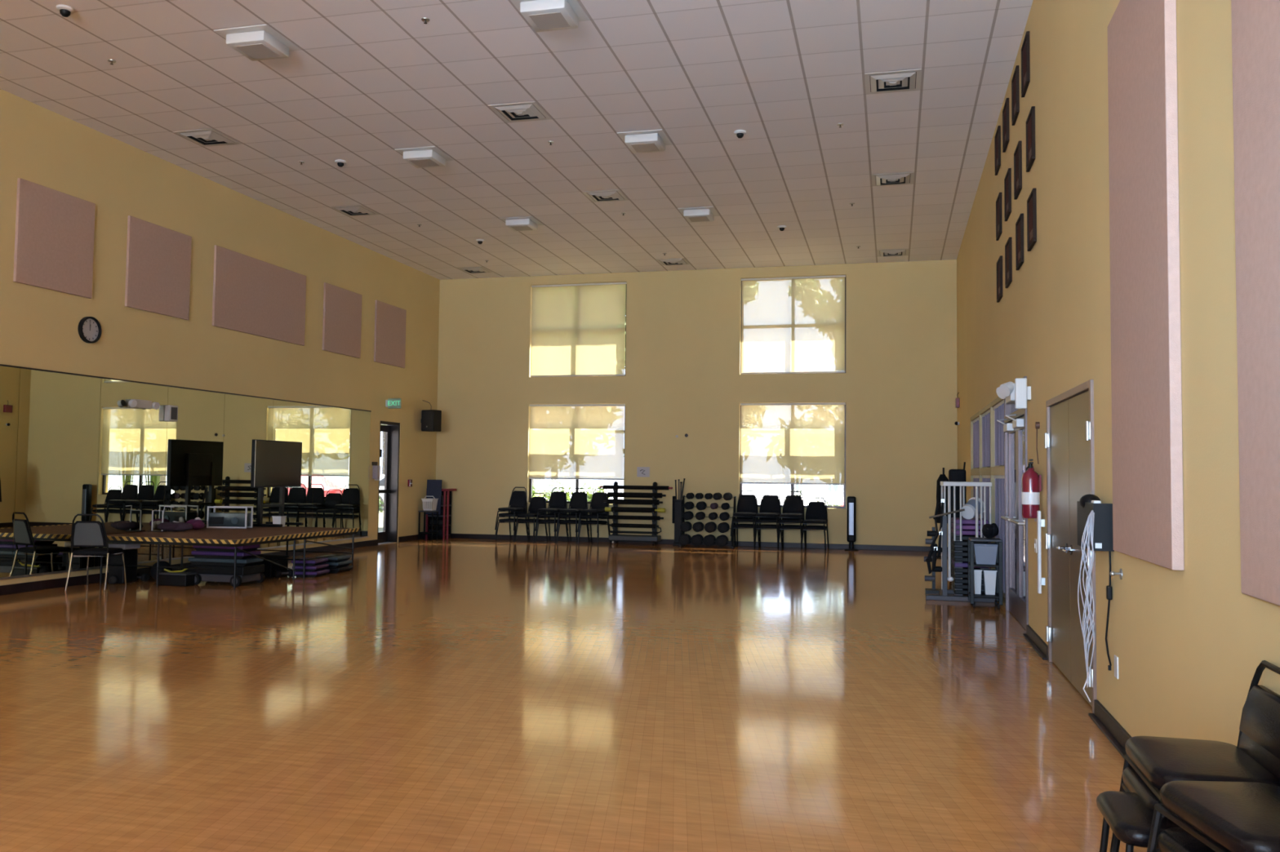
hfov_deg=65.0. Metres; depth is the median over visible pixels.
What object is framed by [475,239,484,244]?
smoke detector
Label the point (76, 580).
baseboard
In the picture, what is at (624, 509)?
bar
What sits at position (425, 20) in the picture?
sprinkler
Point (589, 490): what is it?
shrub
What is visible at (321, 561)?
step
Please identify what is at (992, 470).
window
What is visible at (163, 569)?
band
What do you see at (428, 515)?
shelf
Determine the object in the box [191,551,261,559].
step
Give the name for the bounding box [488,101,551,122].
ceiling vent
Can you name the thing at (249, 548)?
step
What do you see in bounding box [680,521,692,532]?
dumbbell
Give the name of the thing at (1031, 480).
fire extinguisher
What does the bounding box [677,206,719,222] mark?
ceiling light
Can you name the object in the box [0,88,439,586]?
wall
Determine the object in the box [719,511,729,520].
dumbbell
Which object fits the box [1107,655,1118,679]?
wall outlet
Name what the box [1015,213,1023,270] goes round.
framed plaque
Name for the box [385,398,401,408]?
exit sign
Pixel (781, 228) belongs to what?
security camera
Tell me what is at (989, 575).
plastic bin
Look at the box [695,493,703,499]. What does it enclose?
dumbbell
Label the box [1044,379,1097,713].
door
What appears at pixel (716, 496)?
dumbbell
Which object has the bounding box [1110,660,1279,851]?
chair
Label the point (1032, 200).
framed plaque
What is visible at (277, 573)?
dumbbell
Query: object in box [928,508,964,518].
wooden rod
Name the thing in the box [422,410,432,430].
grille
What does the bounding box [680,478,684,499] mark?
pole
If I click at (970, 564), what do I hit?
shelf
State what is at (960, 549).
step
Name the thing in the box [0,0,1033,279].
ceiling
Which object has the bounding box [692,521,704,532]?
dumbbell
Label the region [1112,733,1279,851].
chair
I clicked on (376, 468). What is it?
soap dispenser
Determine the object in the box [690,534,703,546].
dumbbell
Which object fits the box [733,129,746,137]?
security camera
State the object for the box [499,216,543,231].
ceiling light
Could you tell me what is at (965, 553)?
step
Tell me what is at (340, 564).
step
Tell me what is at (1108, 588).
switch
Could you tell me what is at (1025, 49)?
framed plaque
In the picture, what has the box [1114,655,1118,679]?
outlet plate
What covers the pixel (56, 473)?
wall mirror
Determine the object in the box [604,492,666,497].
bar
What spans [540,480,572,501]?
shrub
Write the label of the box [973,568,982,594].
plastic bin
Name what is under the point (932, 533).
stand
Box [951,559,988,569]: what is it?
step
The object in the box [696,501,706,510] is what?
dumbbell
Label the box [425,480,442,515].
board
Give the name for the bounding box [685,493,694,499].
dumbbell
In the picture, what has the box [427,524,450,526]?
shelf
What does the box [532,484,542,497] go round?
shrub
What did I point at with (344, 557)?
step
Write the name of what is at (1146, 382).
acoustic panel
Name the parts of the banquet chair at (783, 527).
seat, backrest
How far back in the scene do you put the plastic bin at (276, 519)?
14.89 m
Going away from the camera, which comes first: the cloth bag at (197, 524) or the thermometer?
the thermometer
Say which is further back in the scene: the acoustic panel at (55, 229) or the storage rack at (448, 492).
the storage rack at (448, 492)
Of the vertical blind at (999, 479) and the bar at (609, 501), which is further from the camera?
the bar at (609, 501)
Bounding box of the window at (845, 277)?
[740,276,845,374]
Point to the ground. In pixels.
(807, 494)
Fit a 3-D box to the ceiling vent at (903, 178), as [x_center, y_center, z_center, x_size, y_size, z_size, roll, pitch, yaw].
[3.615,-3.518,14.375,0.580,0.029,0.580,0,-3,14]
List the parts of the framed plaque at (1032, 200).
name plate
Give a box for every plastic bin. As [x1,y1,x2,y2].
[271,515,286,527]
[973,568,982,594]
[982,568,997,595]
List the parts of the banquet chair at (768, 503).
leg, seat, backrest, frame, leg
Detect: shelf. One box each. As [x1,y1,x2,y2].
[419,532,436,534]
[426,534,450,537]
[427,515,450,516]
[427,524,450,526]
[968,562,998,567]
[968,591,999,598]
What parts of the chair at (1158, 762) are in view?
leg, seat frame, seat, frame, backrest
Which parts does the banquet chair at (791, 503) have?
seat, frame, backrest, leg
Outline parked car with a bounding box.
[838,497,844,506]
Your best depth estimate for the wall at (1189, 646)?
5.48 m
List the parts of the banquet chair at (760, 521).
seat, backrest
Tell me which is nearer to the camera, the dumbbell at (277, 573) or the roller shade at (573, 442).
the dumbbell at (277, 573)
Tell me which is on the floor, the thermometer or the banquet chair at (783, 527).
the banquet chair at (783, 527)
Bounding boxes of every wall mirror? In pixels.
[0,365,20,577]
[11,368,101,576]
[93,378,168,567]
[162,386,224,559]
[221,393,273,548]
[269,400,315,546]
[311,404,351,542]
[348,409,370,537]
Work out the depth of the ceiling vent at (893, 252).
19.02 m
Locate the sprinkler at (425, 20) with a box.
[421,17,429,23]
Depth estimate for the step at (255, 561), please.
12.56 m
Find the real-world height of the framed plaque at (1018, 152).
0.470 m
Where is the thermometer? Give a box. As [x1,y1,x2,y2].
[1035,422,1039,464]
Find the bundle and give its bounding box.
[1077,510,1094,702]
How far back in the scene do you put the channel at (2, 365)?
13.80 m
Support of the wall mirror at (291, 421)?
attached to the wall at (40, 145)
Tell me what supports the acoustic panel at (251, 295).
attached to the wall at (40, 145)
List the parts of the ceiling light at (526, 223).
trim plate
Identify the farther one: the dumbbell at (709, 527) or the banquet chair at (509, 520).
the banquet chair at (509, 520)
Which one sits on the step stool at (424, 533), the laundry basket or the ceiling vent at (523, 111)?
the laundry basket
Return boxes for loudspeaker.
[421,400,441,431]
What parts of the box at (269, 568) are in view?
box lid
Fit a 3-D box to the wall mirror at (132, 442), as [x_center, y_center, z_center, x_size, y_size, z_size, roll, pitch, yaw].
[-6.702,0.614,13.286,0.009,2.380,1.215,0,-3,14]
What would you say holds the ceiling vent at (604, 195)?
in the ceiling
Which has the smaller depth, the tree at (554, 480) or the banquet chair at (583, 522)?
the banquet chair at (583, 522)
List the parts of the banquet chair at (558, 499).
leg, seat, frame, backrest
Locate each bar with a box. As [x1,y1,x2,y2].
[599,484,672,489]
[603,498,662,505]
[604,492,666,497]
[604,506,665,512]
[604,515,663,519]
[607,523,658,528]
[609,527,661,533]
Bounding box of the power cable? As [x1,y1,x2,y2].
[1105,551,1112,666]
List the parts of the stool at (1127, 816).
leg, leg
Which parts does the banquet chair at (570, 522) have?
leg, seat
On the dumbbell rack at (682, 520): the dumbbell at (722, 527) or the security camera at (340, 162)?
the dumbbell at (722, 527)
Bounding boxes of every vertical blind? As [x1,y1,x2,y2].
[973,400,1004,467]
[973,475,1004,592]
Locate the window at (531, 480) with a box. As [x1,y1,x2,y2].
[528,405,625,503]
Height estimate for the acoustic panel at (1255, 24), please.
2.920 m
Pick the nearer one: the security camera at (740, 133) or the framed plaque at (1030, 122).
the framed plaque at (1030, 122)
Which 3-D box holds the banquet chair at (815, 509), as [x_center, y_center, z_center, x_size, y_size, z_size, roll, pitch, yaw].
[3.434,1.857,19.717,0.483,0.903,0.584,0,-3,17]
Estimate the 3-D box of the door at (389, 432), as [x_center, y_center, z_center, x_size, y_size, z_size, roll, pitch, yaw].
[-5.136,1.130,20.093,0.270,2.430,0.840,0,-3,14]
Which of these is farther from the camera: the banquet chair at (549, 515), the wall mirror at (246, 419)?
the banquet chair at (549, 515)
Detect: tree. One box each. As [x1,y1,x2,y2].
[532,300,626,497]
[550,479,557,491]
[841,484,844,497]
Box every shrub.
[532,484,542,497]
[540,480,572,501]
[579,480,609,502]
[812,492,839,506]
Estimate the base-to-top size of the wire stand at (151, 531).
0.345 m
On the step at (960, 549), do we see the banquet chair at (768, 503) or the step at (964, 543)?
the step at (964, 543)
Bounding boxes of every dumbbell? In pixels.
[107,575,118,584]
[137,573,150,582]
[274,569,293,577]
[678,533,691,546]
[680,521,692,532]
[682,511,693,519]
[684,502,693,510]
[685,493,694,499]
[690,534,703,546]
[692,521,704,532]
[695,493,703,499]
[695,511,705,519]
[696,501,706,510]
[702,534,715,546]
[704,493,712,499]
[704,521,716,533]
[708,512,717,519]
[710,502,718,509]
[712,493,721,500]
[715,534,728,546]
[717,522,729,533]
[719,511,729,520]
[720,502,729,510]
[723,493,732,500]
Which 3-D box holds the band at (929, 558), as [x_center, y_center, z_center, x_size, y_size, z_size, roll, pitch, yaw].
[3.421,1.579,11.800,0.134,0.326,0.074,0,-3,14]
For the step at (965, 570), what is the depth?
11.86 m
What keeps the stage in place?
on the floor
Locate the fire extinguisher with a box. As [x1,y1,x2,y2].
[1021,459,1041,519]
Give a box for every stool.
[417,510,438,540]
[1096,791,1193,851]
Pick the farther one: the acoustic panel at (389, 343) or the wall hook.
the acoustic panel at (389, 343)
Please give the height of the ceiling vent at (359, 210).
0.029 m
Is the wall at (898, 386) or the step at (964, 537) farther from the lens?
the wall at (898, 386)
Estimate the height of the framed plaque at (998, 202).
0.470 m
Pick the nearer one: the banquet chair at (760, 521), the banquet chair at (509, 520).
the banquet chair at (760, 521)
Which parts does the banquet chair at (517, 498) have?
leg, seat, leg, backrest, frame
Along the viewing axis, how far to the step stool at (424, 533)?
21.23 m
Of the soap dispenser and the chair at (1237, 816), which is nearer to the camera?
the chair at (1237, 816)
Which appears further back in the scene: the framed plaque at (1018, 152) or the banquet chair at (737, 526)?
the banquet chair at (737, 526)
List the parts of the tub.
tub lid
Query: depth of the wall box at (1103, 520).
5.72 m
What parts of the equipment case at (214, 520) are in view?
control panel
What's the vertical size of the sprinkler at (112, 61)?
0.037 m
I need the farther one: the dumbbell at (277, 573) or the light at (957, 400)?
the light at (957, 400)
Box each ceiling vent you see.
[173,128,241,146]
[329,204,379,216]
[457,266,493,273]
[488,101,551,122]
[582,189,628,202]
[656,257,689,265]
[864,68,921,93]
[871,172,914,186]
[876,248,908,257]
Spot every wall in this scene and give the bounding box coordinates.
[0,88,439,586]
[435,259,957,546]
[956,0,1279,746]
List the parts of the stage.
leg, leg, leg, leg, under frame, leg, leg, leg, leg, leg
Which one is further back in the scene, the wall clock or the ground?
the ground
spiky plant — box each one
[784,484,802,496]
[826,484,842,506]
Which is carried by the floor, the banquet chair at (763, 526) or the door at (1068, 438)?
the banquet chair at (763, 526)
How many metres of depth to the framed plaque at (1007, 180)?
10.77 m
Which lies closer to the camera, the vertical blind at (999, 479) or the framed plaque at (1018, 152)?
the framed plaque at (1018, 152)
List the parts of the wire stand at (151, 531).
foot plate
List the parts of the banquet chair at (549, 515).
seat, backrest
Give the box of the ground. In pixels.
[544,484,839,506]
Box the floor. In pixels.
[0,537,1147,851]
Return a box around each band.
[160,566,192,572]
[925,546,937,574]
[930,531,942,559]
[933,499,944,534]
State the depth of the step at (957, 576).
11.85 m
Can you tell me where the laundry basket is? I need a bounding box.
[421,496,438,511]
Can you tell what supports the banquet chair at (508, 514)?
on the banquet chair at (509, 520)
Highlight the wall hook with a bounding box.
[1110,568,1122,579]
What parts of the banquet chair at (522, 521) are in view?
seat, backrest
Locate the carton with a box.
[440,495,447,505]
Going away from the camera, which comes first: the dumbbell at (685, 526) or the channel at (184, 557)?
the channel at (184, 557)
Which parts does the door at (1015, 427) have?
pane, transom pane, pane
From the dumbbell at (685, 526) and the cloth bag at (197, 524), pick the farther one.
the dumbbell at (685, 526)
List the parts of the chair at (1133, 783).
leg, seat frame, seat, backrest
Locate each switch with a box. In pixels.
[1034,538,1036,553]
[1106,585,1112,599]
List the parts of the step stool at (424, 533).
leg, leg, leg, leg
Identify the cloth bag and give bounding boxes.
[156,521,193,532]
[185,519,204,529]
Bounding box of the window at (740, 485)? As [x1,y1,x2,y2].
[739,404,845,508]
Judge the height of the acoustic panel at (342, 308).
1.200 m
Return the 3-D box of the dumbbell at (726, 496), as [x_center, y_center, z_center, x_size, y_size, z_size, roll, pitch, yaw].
[1.765,1.418,20.203,0.156,0.154,0.258,0,-3,14]
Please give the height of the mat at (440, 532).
0.127 m
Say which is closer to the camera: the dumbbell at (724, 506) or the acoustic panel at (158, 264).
the acoustic panel at (158, 264)
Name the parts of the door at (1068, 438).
handle, handle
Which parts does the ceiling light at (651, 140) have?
trim plate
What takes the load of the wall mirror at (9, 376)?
attached to the wall at (40, 145)
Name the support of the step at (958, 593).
on the rack at (944, 592)
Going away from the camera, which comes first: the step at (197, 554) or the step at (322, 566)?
the step at (197, 554)
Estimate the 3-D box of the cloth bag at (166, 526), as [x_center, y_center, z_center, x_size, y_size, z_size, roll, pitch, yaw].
[-6.230,1.353,13.505,0.494,0.132,0.294,0,-3,14]
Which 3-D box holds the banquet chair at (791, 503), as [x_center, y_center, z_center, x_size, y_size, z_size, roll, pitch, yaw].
[2.992,1.739,19.822,0.483,0.903,0.584,0,-3,17]
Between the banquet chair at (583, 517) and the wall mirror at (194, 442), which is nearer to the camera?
the wall mirror at (194, 442)
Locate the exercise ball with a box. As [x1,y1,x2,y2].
[150,560,173,580]
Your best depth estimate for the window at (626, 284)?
21.34 m
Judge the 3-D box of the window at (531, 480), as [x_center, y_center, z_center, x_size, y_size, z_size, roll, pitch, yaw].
[-1.329,0.593,21.495,2.150,2.120,0.060,0,-3,14]
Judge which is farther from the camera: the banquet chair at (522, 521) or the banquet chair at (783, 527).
the banquet chair at (522, 521)
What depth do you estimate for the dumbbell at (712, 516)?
20.05 m
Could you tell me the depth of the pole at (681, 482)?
20.48 m
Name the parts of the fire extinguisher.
valve handle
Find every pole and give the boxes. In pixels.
[675,480,676,499]
[679,481,682,499]
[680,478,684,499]
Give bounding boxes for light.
[128,399,159,409]
[213,24,301,61]
[395,146,453,168]
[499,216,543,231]
[510,0,589,31]
[617,128,672,153]
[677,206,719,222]
[955,392,959,408]
[995,381,1014,404]
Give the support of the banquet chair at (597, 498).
on the banquet chair at (583, 517)
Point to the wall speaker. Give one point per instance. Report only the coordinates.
(171, 414)
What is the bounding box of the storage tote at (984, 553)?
[973,542,998,564]
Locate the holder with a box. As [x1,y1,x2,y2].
[671,496,682,546]
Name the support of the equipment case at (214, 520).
on the stage
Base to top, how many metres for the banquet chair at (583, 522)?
0.903 m
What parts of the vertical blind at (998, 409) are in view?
head rail, head rail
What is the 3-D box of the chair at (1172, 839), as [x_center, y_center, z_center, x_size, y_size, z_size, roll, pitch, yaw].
[1.648,1.218,2.648,0.464,0.757,0.563,1,-3,2]
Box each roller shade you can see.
[528,404,625,479]
[530,281,626,377]
[740,402,845,484]
[741,275,845,374]
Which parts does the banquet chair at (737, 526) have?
seat, backrest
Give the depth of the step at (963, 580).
11.84 m
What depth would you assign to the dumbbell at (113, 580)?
12.50 m
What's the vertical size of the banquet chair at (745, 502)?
0.903 m
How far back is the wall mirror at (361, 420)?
18.93 m
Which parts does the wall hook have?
knob, plate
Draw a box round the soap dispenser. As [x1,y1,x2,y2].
[372,462,380,480]
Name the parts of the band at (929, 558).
handle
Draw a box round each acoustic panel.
[13,177,95,298]
[124,215,191,319]
[212,244,306,346]
[322,282,362,358]
[373,300,406,368]
[1107,0,1184,570]
[1231,0,1279,605]
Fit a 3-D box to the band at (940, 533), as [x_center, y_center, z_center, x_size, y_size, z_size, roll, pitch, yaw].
[3.487,1.421,11.828,0.142,0.361,0.066,1,-3,1]
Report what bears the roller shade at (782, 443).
attached to the window at (740, 485)
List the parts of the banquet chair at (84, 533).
leg, leg, backrest, frame, seat frame, seat, leg, leg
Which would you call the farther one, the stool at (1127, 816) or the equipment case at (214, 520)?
the equipment case at (214, 520)
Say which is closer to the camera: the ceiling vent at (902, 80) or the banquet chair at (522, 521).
the ceiling vent at (902, 80)
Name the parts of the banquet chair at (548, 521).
seat, backrest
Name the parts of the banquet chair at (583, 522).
seat, backrest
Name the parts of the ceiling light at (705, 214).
trim plate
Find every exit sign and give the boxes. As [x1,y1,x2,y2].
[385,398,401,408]
[1014,377,1031,408]
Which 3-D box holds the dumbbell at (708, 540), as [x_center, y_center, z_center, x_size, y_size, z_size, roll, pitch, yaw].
[1.389,2.283,20.058,0.224,0.221,0.258,0,-3,14]
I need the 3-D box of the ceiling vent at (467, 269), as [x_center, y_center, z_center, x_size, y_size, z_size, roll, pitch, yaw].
[-3.476,-3.275,21.178,0.580,0.029,0.580,0,-3,14]
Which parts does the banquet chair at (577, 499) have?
leg, seat, seat frame, leg, backrest, frame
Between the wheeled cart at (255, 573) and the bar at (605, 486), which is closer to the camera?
the wheeled cart at (255, 573)
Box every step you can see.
[188,557,263,566]
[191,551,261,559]
[192,544,259,552]
[291,557,328,566]
[292,564,328,572]
[294,568,329,577]
[315,554,351,562]
[324,560,351,568]
[325,565,352,573]
[951,517,988,525]
[951,523,982,530]
[951,528,983,536]
[951,533,983,541]
[951,537,987,546]
[951,543,968,552]
[951,548,968,557]
[951,553,974,563]
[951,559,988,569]
[951,564,983,574]
[951,568,983,580]
[951,574,984,585]
[951,581,984,591]
[951,584,984,595]
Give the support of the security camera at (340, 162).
attached to the ceiling
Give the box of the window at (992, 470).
[970,396,1004,603]
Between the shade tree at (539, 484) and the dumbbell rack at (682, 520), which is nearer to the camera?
the dumbbell rack at (682, 520)
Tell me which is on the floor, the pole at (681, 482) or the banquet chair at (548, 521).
the banquet chair at (548, 521)
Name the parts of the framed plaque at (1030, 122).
name plate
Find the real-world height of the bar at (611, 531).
0.144 m
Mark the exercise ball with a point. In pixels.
(153, 570)
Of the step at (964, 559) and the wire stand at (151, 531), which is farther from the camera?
the wire stand at (151, 531)
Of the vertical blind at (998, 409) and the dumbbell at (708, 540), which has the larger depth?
the dumbbell at (708, 540)
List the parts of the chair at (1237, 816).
leg, seat frame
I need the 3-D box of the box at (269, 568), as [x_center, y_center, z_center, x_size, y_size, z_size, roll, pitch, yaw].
[-5.242,1.907,13.711,0.760,0.270,0.410,0,-3,14]
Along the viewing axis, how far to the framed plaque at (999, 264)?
11.62 m
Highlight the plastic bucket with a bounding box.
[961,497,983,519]
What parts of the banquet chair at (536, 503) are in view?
seat, leg, backrest, frame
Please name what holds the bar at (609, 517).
on the rack at (614, 537)
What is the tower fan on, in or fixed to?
on the floor
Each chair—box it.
[64,514,126,591]
[494,487,528,530]
[495,502,528,542]
[495,505,528,536]
[515,493,547,537]
[515,511,547,542]
[534,487,568,532]
[535,506,568,537]
[535,511,568,543]
[555,488,589,532]
[555,497,589,537]
[556,512,589,543]
[577,488,609,533]
[577,504,609,538]
[577,511,610,544]
[730,490,759,537]
[730,510,759,542]
[730,515,759,549]
[754,490,781,537]
[755,510,782,543]
[755,516,782,550]
[777,491,804,538]
[777,511,805,544]
[778,516,805,550]
[800,517,828,551]
[801,497,828,545]
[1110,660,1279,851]
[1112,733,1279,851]
[1146,781,1279,851]
[1151,827,1229,851]
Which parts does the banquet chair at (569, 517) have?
seat frame, seat, backrest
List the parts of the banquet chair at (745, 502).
leg, seat, backrest, frame, leg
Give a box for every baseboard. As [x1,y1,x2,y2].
[0,534,425,595]
[450,533,947,552]
[1022,625,1132,759]
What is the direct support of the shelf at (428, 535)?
attached to the storage rack at (448, 492)
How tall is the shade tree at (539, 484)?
9.476 m
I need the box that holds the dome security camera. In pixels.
[56,4,74,17]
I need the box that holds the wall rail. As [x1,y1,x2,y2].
[1036,511,1044,594]
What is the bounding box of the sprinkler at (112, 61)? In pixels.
[107,59,115,64]
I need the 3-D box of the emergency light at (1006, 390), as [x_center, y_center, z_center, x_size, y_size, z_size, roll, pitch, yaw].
[3.616,-0.329,9.841,0.213,0.190,0.485,0,-3,14]
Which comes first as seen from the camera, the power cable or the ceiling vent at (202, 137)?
the power cable
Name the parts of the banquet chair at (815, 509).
seat, backrest, frame, leg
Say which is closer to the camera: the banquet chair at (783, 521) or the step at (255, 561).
the step at (255, 561)
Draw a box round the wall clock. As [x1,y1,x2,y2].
[77,316,102,343]
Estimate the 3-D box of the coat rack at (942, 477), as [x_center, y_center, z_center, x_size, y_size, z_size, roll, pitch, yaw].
[5.517,1.568,18.254,0.348,1.620,0.454,0,-3,14]
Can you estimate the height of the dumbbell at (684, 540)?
0.221 m
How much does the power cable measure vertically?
0.652 m
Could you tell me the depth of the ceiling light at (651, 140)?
12.59 m
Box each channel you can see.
[0,364,371,412]
[0,536,368,580]
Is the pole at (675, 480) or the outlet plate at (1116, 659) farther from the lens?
the pole at (675, 480)
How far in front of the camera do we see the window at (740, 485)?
20.13 m
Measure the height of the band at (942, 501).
0.436 m
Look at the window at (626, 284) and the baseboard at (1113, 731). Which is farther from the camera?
the window at (626, 284)
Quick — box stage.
[99,526,359,590]
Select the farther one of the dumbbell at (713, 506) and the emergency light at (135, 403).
the dumbbell at (713, 506)
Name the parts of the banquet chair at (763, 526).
leg, seat, seat frame, backrest, leg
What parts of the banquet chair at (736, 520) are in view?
leg, seat, seat frame, backrest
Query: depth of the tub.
12.58 m
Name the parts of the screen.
trim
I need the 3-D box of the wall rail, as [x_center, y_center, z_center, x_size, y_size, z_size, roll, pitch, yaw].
[3.312,1.042,8.303,0.055,0.680,0.070,0,-3,14]
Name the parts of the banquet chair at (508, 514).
seat, backrest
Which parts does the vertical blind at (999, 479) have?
head rail, head rail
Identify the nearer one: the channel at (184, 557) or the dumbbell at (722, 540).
the channel at (184, 557)
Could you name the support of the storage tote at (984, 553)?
on the utility cart at (998, 594)
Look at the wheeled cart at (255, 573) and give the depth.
12.51 m
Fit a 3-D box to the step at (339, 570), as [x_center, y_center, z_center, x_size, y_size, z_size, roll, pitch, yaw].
[-4.353,2.046,14.358,0.340,0.075,0.440,0,-3,10]
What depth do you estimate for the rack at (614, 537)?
20.51 m
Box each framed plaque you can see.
[994,125,1000,175]
[995,191,1002,240]
[996,255,1002,302]
[1002,97,1009,152]
[1004,168,1011,221]
[1004,236,1012,288]
[1011,65,1019,125]
[1013,140,1022,199]
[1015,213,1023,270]
[1021,31,1030,97]
[1026,106,1035,172]
[1026,187,1036,251]
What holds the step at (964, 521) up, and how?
on the step at (964, 526)
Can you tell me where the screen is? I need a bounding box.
[250,439,303,527]
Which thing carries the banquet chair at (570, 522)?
on the floor
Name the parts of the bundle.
cord, cord, cord, cord, cord, cord, cord, cord, cord, cord, cord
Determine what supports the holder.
on the floor
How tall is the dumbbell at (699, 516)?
0.160 m
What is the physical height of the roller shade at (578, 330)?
1.994 m
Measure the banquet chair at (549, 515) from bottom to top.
0.903 m
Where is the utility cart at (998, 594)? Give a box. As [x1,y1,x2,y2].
[968,537,1002,609]
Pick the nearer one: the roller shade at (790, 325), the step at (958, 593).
the step at (958, 593)
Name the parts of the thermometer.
knob, cord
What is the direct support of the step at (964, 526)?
on the step at (967, 532)
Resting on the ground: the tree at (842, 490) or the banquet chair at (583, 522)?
the tree at (842, 490)
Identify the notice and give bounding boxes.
[636,466,649,477]
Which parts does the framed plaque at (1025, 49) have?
name plate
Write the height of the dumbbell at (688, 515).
0.173 m
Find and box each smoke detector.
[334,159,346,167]
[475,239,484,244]
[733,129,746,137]
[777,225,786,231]
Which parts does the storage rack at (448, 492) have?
panel, panel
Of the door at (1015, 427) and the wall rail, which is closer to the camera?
the wall rail
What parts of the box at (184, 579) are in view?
box lid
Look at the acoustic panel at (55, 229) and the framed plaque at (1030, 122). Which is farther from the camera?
the acoustic panel at (55, 229)
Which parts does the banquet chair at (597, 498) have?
leg, seat, leg, frame, backrest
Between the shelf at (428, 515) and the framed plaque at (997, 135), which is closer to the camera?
the framed plaque at (997, 135)
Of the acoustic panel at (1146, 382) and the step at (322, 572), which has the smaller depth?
the acoustic panel at (1146, 382)
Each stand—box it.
[147,506,173,532]
[924,527,942,594]
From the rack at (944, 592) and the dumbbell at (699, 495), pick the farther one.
the dumbbell at (699, 495)
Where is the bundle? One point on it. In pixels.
(1088, 580)
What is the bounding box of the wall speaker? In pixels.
[164,404,177,422]
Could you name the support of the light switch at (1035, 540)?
attached to the wall at (1189, 646)
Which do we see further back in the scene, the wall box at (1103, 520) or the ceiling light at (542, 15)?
the ceiling light at (542, 15)
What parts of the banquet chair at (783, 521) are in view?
seat, backrest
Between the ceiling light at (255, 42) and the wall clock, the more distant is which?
the wall clock
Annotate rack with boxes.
[425,488,456,539]
[608,481,661,545]
[678,495,737,548]
[925,481,995,602]
[934,467,948,558]
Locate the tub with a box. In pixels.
[107,542,140,584]
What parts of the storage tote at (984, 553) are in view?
tote lid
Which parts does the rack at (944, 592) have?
rod, rod, post, rod, rod, rod, rod, rail, rod, rod, rod, rod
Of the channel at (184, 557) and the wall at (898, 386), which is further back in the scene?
the wall at (898, 386)
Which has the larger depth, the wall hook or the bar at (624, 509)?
the bar at (624, 509)
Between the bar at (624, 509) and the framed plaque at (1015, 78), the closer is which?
the framed plaque at (1015, 78)
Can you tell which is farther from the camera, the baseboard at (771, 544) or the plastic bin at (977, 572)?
the baseboard at (771, 544)
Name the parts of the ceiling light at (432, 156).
trim plate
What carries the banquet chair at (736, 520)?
on the banquet chair at (737, 526)
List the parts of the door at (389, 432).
pane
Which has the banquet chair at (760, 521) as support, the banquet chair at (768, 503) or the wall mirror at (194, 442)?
the banquet chair at (768, 503)
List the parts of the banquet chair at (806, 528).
seat, backrest, leg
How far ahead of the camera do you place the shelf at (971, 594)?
11.13 m
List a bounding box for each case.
[206,506,253,528]
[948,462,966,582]
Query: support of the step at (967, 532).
on the step at (964, 537)
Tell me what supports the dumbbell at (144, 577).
on the floor
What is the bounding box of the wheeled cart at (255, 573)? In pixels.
[185,564,264,586]
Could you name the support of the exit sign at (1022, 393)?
attached to the wall at (1189, 646)
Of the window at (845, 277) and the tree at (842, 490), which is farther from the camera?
the tree at (842, 490)
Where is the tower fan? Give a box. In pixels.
[844,496,857,551]
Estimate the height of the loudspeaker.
0.671 m
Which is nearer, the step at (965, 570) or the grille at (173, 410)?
the step at (965, 570)
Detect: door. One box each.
[377,421,399,545]
[996,376,1028,633]
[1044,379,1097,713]
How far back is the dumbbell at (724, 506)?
20.05 m
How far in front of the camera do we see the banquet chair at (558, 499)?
21.19 m
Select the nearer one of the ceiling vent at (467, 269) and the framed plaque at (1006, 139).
the framed plaque at (1006, 139)
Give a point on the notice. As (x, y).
(642, 472)
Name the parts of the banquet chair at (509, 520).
seat, backrest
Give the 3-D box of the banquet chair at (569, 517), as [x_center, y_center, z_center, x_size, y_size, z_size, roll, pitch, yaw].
[-1.384,1.861,20.927,0.483,0.903,0.584,-1,-3,26]
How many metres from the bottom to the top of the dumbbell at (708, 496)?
0.124 m
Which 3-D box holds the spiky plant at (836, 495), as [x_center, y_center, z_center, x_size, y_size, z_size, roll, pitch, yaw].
[4.035,1.411,20.565,0.458,2.359,0.435,-2,-4,42]
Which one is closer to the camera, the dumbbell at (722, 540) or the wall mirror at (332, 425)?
the wall mirror at (332, 425)
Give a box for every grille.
[170,407,177,419]
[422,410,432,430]
[848,502,853,535]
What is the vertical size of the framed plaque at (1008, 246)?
0.470 m
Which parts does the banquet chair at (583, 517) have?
leg, seat, backrest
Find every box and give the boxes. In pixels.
[158,571,197,586]
[257,555,288,577]
[1076,493,1114,551]

